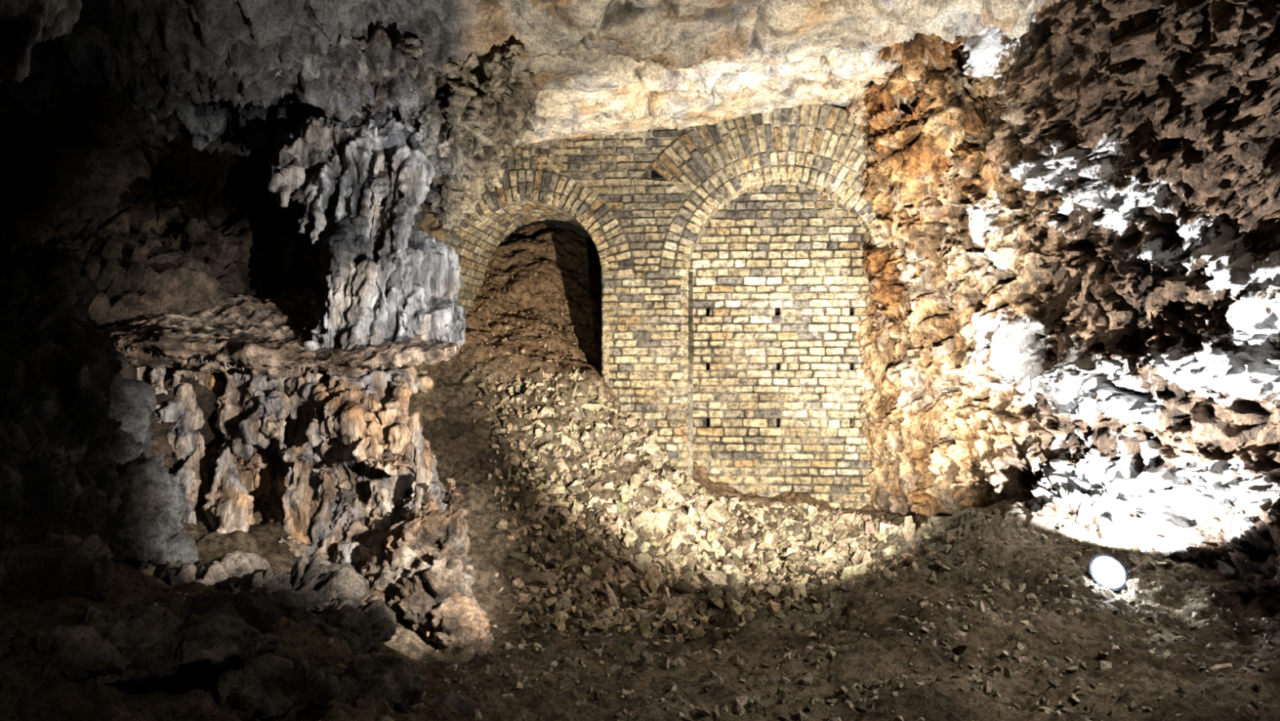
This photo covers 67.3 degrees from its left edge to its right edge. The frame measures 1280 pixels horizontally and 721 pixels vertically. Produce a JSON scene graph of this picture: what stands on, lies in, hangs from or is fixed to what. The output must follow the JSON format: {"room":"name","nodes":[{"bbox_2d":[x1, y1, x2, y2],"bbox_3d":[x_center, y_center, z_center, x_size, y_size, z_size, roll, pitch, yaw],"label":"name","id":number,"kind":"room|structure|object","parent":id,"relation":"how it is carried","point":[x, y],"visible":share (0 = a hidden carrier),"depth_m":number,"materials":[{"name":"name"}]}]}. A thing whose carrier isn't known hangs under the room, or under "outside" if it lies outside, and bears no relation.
{"room":"cave","nodes":[
{"label":"cave","id":0,"kind":"room"},
{"bbox_2d":[0,81,448,475],"bbox_3d":[-4.628,-0.440,9.125,2.763,6.506,7.713,0,0,29],"label":"wall","id":1,"kind":"structure","parent":0,"point":[159,225],"depth_m":9.67,"materials":[{"name":"stone"}]},
{"bbox_2d":[136,364,471,573],"bbox_3d":[-3.229,1.075,8.847,3.269,2.446,2.097,0,0,0],"label":"flowstone columns","id":2,"kind":"object","parent":1,"relation":"attached to","point":[340,461],"visible":0.6,"depth_m":8.35,"materials":[{"name":"brown stone"}]},
{"bbox_2d":[130,345,461,378],"bbox_3d":[-2.917,0.010,8.227,2.768,0.287,0.392,0,0,-6],"label":"fringe","id":3,"kind":"object","parent":2,"relation":"attached to","point":[132,348],"visible":0.33,"depth_m":8.09,"materials":[{"name":"brown stone"}]},
{"bbox_2d":[102,293,464,377],"bbox_3d":[-3.259,-0.302,8.952,3.354,0.909,2.362,0,0,0],"label":"shelf","id":4,"kind":"object","parent":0,"point":[266,336],"depth_m":8.15,"materials":[{"name":"brown stone"}]},
{"bbox_2d":[115,24,539,229],"bbox_3d":[-2.502,-2.511,9.307,2.820,2.004,4.456,0,0,38],"label":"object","id":5,"kind":"structure","parent":0,"point":[460,114],"depth_m":8.96,"materials":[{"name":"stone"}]},
{"bbox_2d":[266,109,466,377],"bbox_3d":[-2.609,-1.143,9.154,1.909,2.698,1.846,0,0,0],"label":"rock formation","id":6,"kind":"object","parent":5,"relation":"hanging from","point":[387,279],"visible":0.91,"depth_m":8.69,"materials":[{"name":"grey stone"}]},
{"bbox_2d":[0,0,1059,159],"bbox_3d":[-0.186,-3.058,9.198,12.474,2.284,12.428,0,0,0],"label":"ceiling","id":7,"kind":"structure","parent":0,"point":[598,67],"depth_m":8.70,"materials":[{"name":"stone"}]},
{"bbox_2d":[0,0,82,83],"bbox_3d":[-3.421,-1.861,5.172,0.613,0.783,0.846,0,0,0],"label":"rock","id":8,"kind":"object","parent":7,"relation":"hanging from","point":[24,24],"visible":1,"depth_m":5.10,"materials":[{"name":"grey stone"}]},
{"bbox_2d":[0,222,1279,720],"bbox_3d":[-0.112,0.031,8.864,12.245,4.858,13.364,0,0,0],"label":"floor","id":9,"kind":"structure","parent":0,"point":[550,251],"depth_m":7.07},
{"bbox_2d":[0,530,115,607],"bbox_3d":[-3.130,1.146,5.027,0.705,0.505,0.761,0,0,-25],"label":"boulder","id":10,"kind":"object","parent":9,"relation":"on","point":[53,564],"visible":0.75,"depth_m":4.81,"materials":[{"name":"stone"}]},
{"bbox_2d":[0,239,199,570],"bbox_3d":[-4.084,0.405,6.315,2.009,2.504,2.118,0,0,0],"label":"rock outcrop","id":11,"kind":"object","parent":9,"relation":"on","point":[75,433],"visible":0.84,"depth_m":6.31,"materials":[{"name":"stone"}]},
{"bbox_2d":[1,590,282,685],"bbox_3d":[-2.158,1.250,4.194,1.086,0.340,0.976,0,0,0],"label":"boulder","id":12,"kind":"object","parent":9,"relation":"on","point":[144,643],"visible":0.92,"depth_m":4.05,"materials":[{"name":"stone"}]},
{"bbox_2d":[155,550,271,591],"bbox_3d":[-2.931,1.530,6.599,0.733,0.442,0.674,0,0,0],"label":"boulder","id":13,"kind":"object","parent":9,"relation":"on","point":[218,573],"visible":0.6,"depth_m":6.41,"materials":[{"name":"stone"}]},
{"bbox_2d":[211,644,340,720],"bbox_3d":[-1.629,1.431,4.229,0.631,0.327,0.580,0,0,39],"label":"boulder","id":14,"kind":"object","parent":9,"relation":"on","point":[277,685],"visible":0.81,"depth_m":4.11,"materials":[{"name":"stone"}]},
{"bbox_2d":[222,554,368,619],"bbox_3d":[-2.223,1.509,6.155,0.940,0.482,0.699,0,0,0],"label":"boulder","id":15,"kind":"object","parent":9,"relation":"on","point":[310,585],"visible":0.59,"depth_m":6.09,"materials":[{"name":"stone"}]},
{"bbox_2d":[294,596,397,655],"bbox_3d":[-1.804,1.658,5.887,0.614,0.412,0.604,0,0,0],"label":"boulder","id":16,"kind":"object","parent":9,"relation":"on","point":[365,629],"visible":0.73,"depth_m":5.75,"materials":[{"name":"stone"}]},
{"bbox_2d":[324,653,429,713],"bbox_3d":[-1.427,1.665,4.827,0.724,0.347,0.665,0,0,0],"label":"boulder","id":17,"kind":"object","parent":9,"relation":"on","point":[388,679],"visible":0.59,"depth_m":4.72,"materials":[{"name":"stone"}]},
{"bbox_2d":[358,477,492,662],"bbox_3d":[-1.675,1.697,7.219,0.934,1.465,1.680,0,0,-20],"label":"rock","id":18,"kind":"object","parent":9,"relation":"on","point":[424,575],"visible":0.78,"depth_m":6.91,"materials":[{"name":"stone"}]},
{"bbox_2d":[429,688,480,718],"bbox_3d":[-1.072,1.947,5.335,0.340,0.296,0.431,0,0,0],"label":"boulder","id":19,"kind":"object","parent":9,"relation":"on","point":[464,704],"visible":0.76,"depth_m":5.26,"materials":[{"name":"stone"}]},
{"bbox_2d":[99,503,1279,720],"bbox_3d":[1.017,1.811,6.601,7.240,1.279,4.837,0,0,0],"label":"gravel","id":20,"kind":"object","parent":9,"relation":"on","point":[742,704],"visible":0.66,"depth_m":6.70,"materials":[{"name":"gravel"}]},
{"bbox_2d":[460,271,969,643],"bbox_3d":[0.318,0.592,11.195,5.276,3.816,6.110,0,0,0],"label":"rubble heap","id":21,"kind":"object","parent":9,"relation":"on","point":[730,574],"visible":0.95,"depth_m":10.37,"materials":[{"name":"stone"}]},
{"bbox_2d":[1084,553,1131,591],"bbox_3d":[3.750,1.726,7.768,0.362,0.327,0.321,0,0,-6],"label":"floodlight","id":22,"kind":"object","parent":9,"relation":"on","point":[1105,570],"visible":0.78,"depth_m":7.68,"materials":[{"name":"grey paint"}]},
{"bbox_2d":[440,103,887,509],"bbox_3d":[0.298,-0.513,12.813,6.884,6.428,1.742,0,0,5],"label":"brick wall","id":23,"kind":"structure","parent":0,"point":[538,211],"depth_m":12.14,"materials":[{"name":"beige brick"}]},
{"bbox_2d":[444,104,881,509],"bbox_3d":[0.294,-0.512,12.828,6.909,6.424,1.700,0,0,5],"label":"mortar","id":24,"kind":"object","parent":23,"relation":"attached to","point":[647,175],"visible":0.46,"depth_m":12.18,"materials":[{"name":"concrete"}]},
{"bbox_2d":[706,165,853,427],"bbox_3d":[1.945,0.100,12.432,3.200,5.400,0.001,0,0,5],"label":"holes","id":25,"kind":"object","parent":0,"point":[777,310],"depth_m":12.45,"materials":[{"name":"black"}]},
{"bbox_2d":[830,0,1279,613],"bbox_3d":[4.386,-0.726,8.641,1.901,6.990,8.744,0,0,-19],"label":"wall","id":26,"kind":"structure","parent":0,"point":[1092,320],"depth_m":9.00,"materials":[{"name":"brown stone"}]},
{"bbox_2d":[858,32,994,342],"bbox_3d":[3.061,-2.292,10.699,1.623,4.171,2.905,0,0,0],"label":"rock pillar","id":27,"kind":"structure","parent":26,"relation":"attached to","point":[926,109],"depth_m":10.60,"materials":[{"name":"stone"}]}
]}

